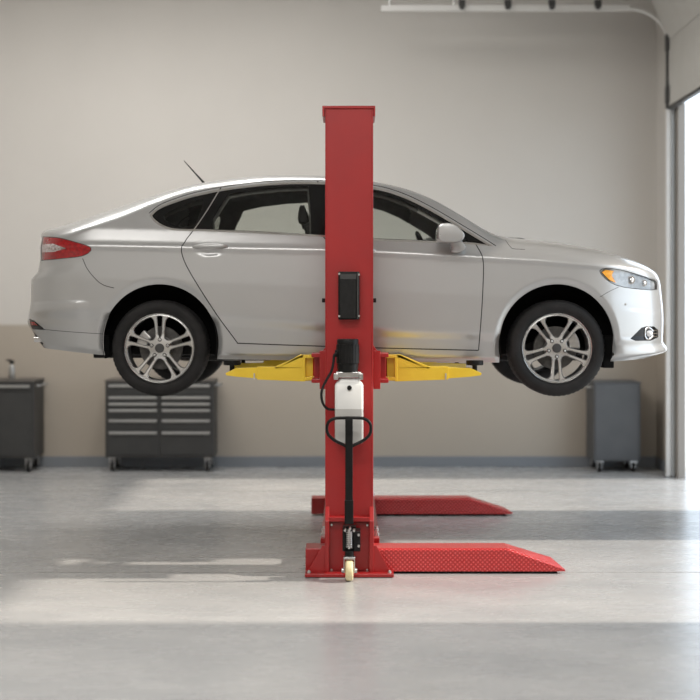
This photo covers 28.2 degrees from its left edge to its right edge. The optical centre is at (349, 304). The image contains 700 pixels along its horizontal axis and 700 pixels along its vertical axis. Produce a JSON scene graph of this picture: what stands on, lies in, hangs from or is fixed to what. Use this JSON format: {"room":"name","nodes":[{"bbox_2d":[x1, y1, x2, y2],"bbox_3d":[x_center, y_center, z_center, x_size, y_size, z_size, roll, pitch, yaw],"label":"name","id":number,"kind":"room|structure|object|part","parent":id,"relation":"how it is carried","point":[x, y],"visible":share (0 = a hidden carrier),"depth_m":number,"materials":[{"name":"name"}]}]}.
{"room":"auto repair garage","nodes":[
{"label":"auto repair garage","id":0,"kind":"room"},
{"bbox_2d":[0,0,655,455],"bbox_3d":[-1.351,-1.052,15.800,10.099,5.750,0.200,0,0,0],"label":"wall","id":1,"kind":"structure","parent":0,"point":[534,125],"depth_m":15.70,"materials":[{"name":"beige paint"}]},
{"bbox_2d":[0,456,654,466],"bbox_3d":[-1.375,1.764,15.691,9.649,0.118,0.018,0,0,0],"label":"baseboard","id":2,"kind":"structure","parent":1,"relation":"attached to","point":[44,461],"depth_m":15.68,"materials":[{"name":"grey"}]},
{"bbox_2d":[0,467,699,699],"bbox_3d":[-1.351,1.898,6.700,10.099,0.150,18.400,0,0,0],"label":"floor","id":3,"kind":"structure","parent":0,"point":[123,583],"depth_m":8.80,"materials":[{"name":"concrete"}]},
{"bbox_2d":[0,378,48,471],"bbox_3d":[-3.832,1.320,15.392,0.939,1.002,0.547,0,0,0],"label":"tool cabinet","id":4,"kind":"object","parent":3,"relation":"on","point":[21,399],"visible":1,"depth_m":15.14,"materials":[{"name":"grey metal"}]},
{"bbox_2d":[6,359,14,379],"bbox_3d":[-3.729,0.709,15.300,0.095,0.222,0.066,0,0,0],"label":"spray bottle","id":5,"kind":"object","parent":4,"relation":"on","point":[11,362],"visible":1,"depth_m":15.28,"materials":[{"name":"grey plastic"}]},
{"bbox_3d":[-3.866,0.885,15.130,0.770,0.028,0.024,0,0,0],"label":"drawer handle","id":6,"kind":"part","parent":4,"relation":"part of","materials":[{"name":"grey metal"}]},
{"bbox_3d":[-3.866,0.897,15.150,0.810,0.087,0.020,0,0,0],"label":"drawer","id":7,"kind":"part","parent":4,"relation":"part of","materials":[{"name":"grey metal"}]},
{"bbox_3d":[-3.866,1.296,15.150,0.810,0.690,0.020,0,0,0],"label":"door","id":8,"kind":"part","parent":4,"relation":"part of","materials":[{"name":"black metal"}]},
{"bbox_3d":[-3.404,0.879,15.400,0.084,0.022,0.426,0,0,0],"label":"handle","id":9,"kind":"part","parent":4,"relation":"part of","materials":[{"name":"grey metal"}]},
{"bbox_2d":[104,378,222,470],"bbox_3d":[-2.047,1.321,15.421,1.269,1.000,0.487,0,0,0],"label":"tool chest","id":10,"kind":"object","parent":3,"relation":"on","point":[183,424],"visible":0.99,"depth_m":15.20,"materials":[{"name":"grey metal"}]},
{"bbox_3d":[-2.370,1.502,15.210,0.563,0.264,0.020,0,0,0],"label":"drawer","id":11,"kind":"part","parent":10,"relation":"part of","materials":[{"name":"black metal"}]},
{"bbox_3d":[-2.370,1.396,15.190,0.523,0.028,0.024,0,0,0],"label":"drawer handle","id":12,"kind":"part","parent":10,"relation":"part of","materials":[{"name":"grey metal"}]},
{"bbox_3d":[-2.370,1.300,15.210,0.563,0.120,0.020,0,0,0],"label":"drawer","id":13,"kind":"part","parent":10,"relation":"part of","materials":[{"name":"black metal"}]},
{"bbox_3d":[-2.370,1.265,15.190,0.523,0.028,0.024,0,0,0],"label":"drawer handle","id":14,"kind":"part","parent":10,"relation":"part of","materials":[{"name":"grey metal"}]},
{"bbox_3d":[-2.370,1.179,15.210,0.563,0.100,0.020,0,0,0],"label":"drawer","id":15,"kind":"part","parent":10,"relation":"part of","materials":[{"name":"black metal"}]},
{"bbox_3d":[-2.370,1.151,15.190,0.523,0.028,0.024,0,0,0],"label":"drawer handle","id":16,"kind":"part","parent":10,"relation":"part of","materials":[{"name":"grey metal"}]},
{"bbox_3d":[-2.370,1.088,15.210,0.563,0.059,0.020,0,0,0],"label":"drawer","id":17,"kind":"part","parent":10,"relation":"part of","materials":[{"name":"grey metal"}]},
{"bbox_3d":[-2.370,1.081,15.190,0.523,0.028,0.024,0,0,0],"label":"drawer handle","id":18,"kind":"part","parent":10,"relation":"part of","materials":[{"name":"grey metal"}]},
{"bbox_3d":[-2.370,1.018,15.210,0.563,0.059,0.020,0,0,0],"label":"drawer","id":19,"kind":"part","parent":10,"relation":"part of","materials":[{"name":"grey metal"}]},
{"bbox_3d":[-2.370,1.012,15.190,0.523,0.028,0.024,0,0,0],"label":"drawer handle","id":20,"kind":"part","parent":10,"relation":"part of","materials":[{"name":"grey metal"}]},
{"bbox_3d":[-2.081,0.914,15.210,1.141,0.127,0.020,0,0,0],"label":"drawer","id":21,"kind":"part","parent":10,"relation":"part of","materials":[{"name":"grey metal"}]},
{"bbox_3d":[-2.081,0.883,15.190,1.101,0.028,0.024,0,0,0],"label":"drawer handle","id":22,"kind":"part","parent":10,"relation":"part of","materials":[{"name":"grey metal"}]},
{"bbox_3d":[-1.791,1.502,15.210,0.561,0.264,0.020,0,0,0],"label":"drawer","id":23,"kind":"part","parent":10,"relation":"part of","materials":[{"name":"black metal"}]},
{"bbox_3d":[-1.791,1.396,15.190,0.521,0.028,0.024,0,0,0],"label":"drawer handle","id":24,"kind":"part","parent":10,"relation":"part of","materials":[{"name":"grey metal"}]},
{"bbox_3d":[-1.791,1.300,15.210,0.561,0.120,0.020,0,0,0],"label":"drawer","id":25,"kind":"part","parent":10,"relation":"part of","materials":[{"name":"black metal"}]},
{"bbox_3d":[-1.791,1.265,15.190,0.521,0.028,0.024,0,0,0],"label":"drawer handle","id":26,"kind":"part","parent":10,"relation":"part of","materials":[{"name":"grey metal"}]},
{"bbox_3d":[-1.791,1.179,15.210,0.561,0.100,0.020,0,0,0],"label":"drawer","id":27,"kind":"part","parent":10,"relation":"part of","materials":[{"name":"black metal"}]},
{"bbox_3d":[-1.791,1.151,15.190,0.521,0.028,0.024,0,0,0],"label":"drawer handle","id":28,"kind":"part","parent":10,"relation":"part of","materials":[{"name":"grey metal"}]},
{"bbox_3d":[-1.791,1.088,15.210,0.561,0.059,0.020,0,0,0],"label":"drawer","id":29,"kind":"part","parent":10,"relation":"part of","materials":[{"name":"black metal"}]},
{"bbox_3d":[-1.791,1.081,15.190,0.521,0.028,0.024,0,0,0],"label":"drawer handle","id":30,"kind":"part","parent":10,"relation":"part of","materials":[{"name":"grey metal"}]},
{"bbox_3d":[-1.791,1.018,15.210,0.561,0.059,0.020,0,0,0],"label":"drawer","id":31,"kind":"part","parent":10,"relation":"part of","materials":[{"name":"grey metal"}]},
{"bbox_3d":[-1.791,1.012,15.190,0.521,0.028,0.024,0,0,0],"label":"drawer handle","id":32,"kind":"part","parent":10,"relation":"part of","materials":[{"name":"grey metal"}]},
{"bbox_2d":[223,105,564,580],"bbox_3d":[0.257,0.232,10.680,2.415,3.182,3.133,0,0,0],"label":"lift","id":33,"kind":"object","parent":3,"relation":"on","point":[349,367],"visible":0.99,"depth_m":9.44,"materials":[{"name":"red metal"}]},
{"bbox_3d":[-0.546,0.428,10.307,0.840,0.120,0.110,0,0,43],"label":"swing arm","id":34,"kind":"part","parent":33,"relation":"part of","materials":[{"name":"yellow metal"}]},
{"bbox_3d":[-0.556,0.448,9.939,0.656,0.189,0.122,0,0,0],"label":"swing arm","id":35,"kind":"part","parent":33,"relation":"part of","materials":[{"name":"yellow metal"}]},
{"bbox_2d":[28,161,666,395],"bbox_3d":[-0.008,-0.237,10.925,4.892,1.797,2.320,0,0,0],"label":"car","id":36,"kind":"object","parent":33,"relation":"on","point":[164,279],"visible":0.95,"depth_m":10.04,"materials":[{"name":"silver metal"}]},
{"bbox_2d":[29,319,44,329],"bbox_3d":[-2.306,0.141,10.227,0.043,0.081,0.266,0,0,-34],"label":"reflector","id":37,"kind":"object","parent":36,"relation":"attached to","point":[35,324],"depth_m":10.18,"materials":[{"name":"red plastic"}]},
{"bbox_3d":[-2.311,0.251,10.361,0.080,0.052,0.052,0,0,0],"label":"exhaust trim","id":38,"kind":"part","parent":36,"relation":"part of","materials":[{"name":"silver metal"}]},
{"bbox_2d":[42,237,90,259],"bbox_3d":[-2.113,-0.418,10.144,0.572,0.175,0.119,0,0,42],"label":"tail lamp","id":39,"kind":"object","parent":36,"relation":"attached to","point":[53,248],"depth_m":10.04,"materials":[{"name":"red plastic"}]},
{"bbox_3d":[-1.001,-0.423,9.979,0.264,0.037,0.053,0,0,0],"label":"door handle","id":40,"kind":"part","parent":36,"relation":"part of","materials":[{"name":"silver metal"}]},
{"bbox_3d":[-0.673,-0.321,10.178,1.067,1.232,0.374,0,0,0],"label":"door","id":41,"kind":"part","parent":36,"relation":"part of","materials":[{"name":"silver metal"}]},
{"bbox_3d":[0.000,-0.265,10.555,0.700,0.723,0.500,0,0,0],"label":"seat","id":42,"kind":"part","parent":36,"relation":"part of","materials":[{"name":"fabric"}]},
{"bbox_3d":[-0.209,-0.667,10.188,2.487,0.488,0.291,0,0,0],"label":"window trim","id":43,"kind":"part","parent":36,"relation":"part of","materials":[{"name":"silver metal"}]},
{"bbox_3d":[0.371,-0.308,10.183,1.167,1.262,0.385,0,0,0],"label":"door","id":44,"kind":"part","parent":36,"relation":"part of","materials":[{"name":"silver metal"}]},
{"bbox_2d":[436,223,464,243],"bbox_3d":[0.711,-0.509,9.883,0.198,0.141,0.235,0,0,0],"label":"mirror","id":45,"kind":"object","parent":36,"relation":"attached to","point":[448,233],"depth_m":9.76,"materials":[{"name":"silver metal"}]},
{"bbox_2d":[498,235,659,282],"bbox_3d":[1.716,-0.356,10.925,1.308,0.397,1.820,0,0,0],"label":"hood","id":46,"kind":"object","parent":36,"relation":"attached to","point":[520,260],"depth_m":10.01,"materials":[{"name":"silver metal"}]},
{"bbox_2d":[630,326,656,340],"bbox_3d":[2.158,0.208,10.194,0.352,0.105,0.031,0,0,-44],"label":"fog lamp","id":47,"kind":"object","parent":36,"relation":"attached to","point":[637,333],"depth_m":10.16,"materials":[{"name":"silver plastic"}]},
{"bbox_3d":[-0.015,0.339,9.340,0.154,0.221,0.154,0,0,0],"label":"motor","id":48,"kind":"part","parent":33,"relation":"part of","materials":[{"name":"black metal"}]},
{"bbox_3d":[-0.008,-1.313,9.613,0.359,0.072,0.375,0,0,0],"label":"plate","id":49,"kind":"part","parent":33,"relation":"part of","materials":[{"name":"red metal"}]},
{"bbox_3d":[-0.007,0.842,9.180,0.312,0.217,0.021,0,0,0],"label":"tow handle","id":50,"kind":"part","parent":33,"relation":"part of","materials":[{"name":"black metal"}]},
{"bbox_3d":[-0.004,1.632,9.428,0.270,0.322,0.012,0,0,0],"label":"foot panel","id":51,"kind":"part","parent":33,"relation":"part of","materials":[{"name":"red metal"}]},
{"bbox_3d":[-0.005,1.807,9.600,0.594,0.024,0.600,0,0,0],"label":"plate","id":52,"kind":"part","parent":33,"relation":"part of","materials":[{"name":"red metal"}]},
{"bbox_3d":[0.052,-0.062,9.364,0.011,0.312,0.012,0,0,0],"label":"box rail","id":53,"kind":"part","parent":33,"relation":"part of","materials":[{"name":"black metal"}]},
{"bbox_3d":[0.582,0.448,9.939,0.708,0.189,0.122,0,0,0],"label":"swing arm","id":54,"kind":"part","parent":33,"relation":"part of","materials":[{"name":"yellow metal"}]},
{"bbox_3d":[0.546,0.428,10.307,0.840,0.120,0.110,0,0,-43],"label":"swing arm","id":55,"kind":"part","parent":33,"relation":"part of","materials":[{"name":"yellow metal"}]},
{"bbox_2d":[585,380,640,471],"bbox_3d":[2.875,1.329,15.412,0.595,0.983,0.505,0,0,0],"label":"base cabinet","id":56,"kind":"object","parent":3,"relation":"on","point":[612,406],"visible":0.9,"depth_m":15.16,"materials":[{"name":"metal"}]},
{"bbox_3d":[2.906,1.271,15.170,0.468,0.822,0.020,0,0,0],"label":"door","id":57,"kind":"part","parent":56,"relation":"part of","materials":[{"name":"grey metal"}]},
{"bbox_2d":[656,13,699,476],"bbox_3d":[3.474,-1.052,6.600,0.050,5.750,18.200,0,0,0],"label":"wall","id":58,"kind":"structure","parent":0,"point":[660,36],"depth_m":15.47,"materials":[{"name":"beige paint"}]},
{"bbox_2d":[381,0,699,475],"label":"door","id":59,"kind":"structure","parent":58,"relation":"in","point":[679,20],"depth_m":14.73,"materials":[{"name":"grey metal"}]},
{"bbox_3d":[3.269,-3.072,13.460,0.272,0.534,2.520,0,0,0],"label":"panel","id":60,"kind":"part","parent":59,"relation":"part of","materials":[{"name":"white metal"}]},
{"bbox_3d":[3.389,-2.452,13.460,0.044,0.698,2.520,0,0,0],"label":"panel","id":61,"kind":"part","parent":59,"relation":"part of","materials":[{"name":"white metal"}]},
{"bbox_2d":[655,456,673,476],"bbox_3d":[3.440,1.764,15.241,0.018,0.118,0.882,0,0,0],"label":"baseboard","id":62,"kind":"structure","parent":58,"relation":"attached to","point":[659,463],"depth_m":15.40,"materials":[{"name":"grey"}]},
{"bbox_2d":[676,103,685,478],"bbox_3d":[3.478,-0.147,13.480,0.082,3.940,2.420,0,0,0],"label":"trim","id":63,"kind":"structure","parent":58,"relation":"attached to","point":[680,110],"depth_m":14.60,"materials":[{"name":"grey metal"}]},
{"label":"outside","id":64,"kind":"structure","parent":0,"visible":0},
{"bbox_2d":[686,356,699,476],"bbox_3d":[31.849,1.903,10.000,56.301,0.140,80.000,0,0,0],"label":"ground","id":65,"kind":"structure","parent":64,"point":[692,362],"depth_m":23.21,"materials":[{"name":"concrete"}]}
]}

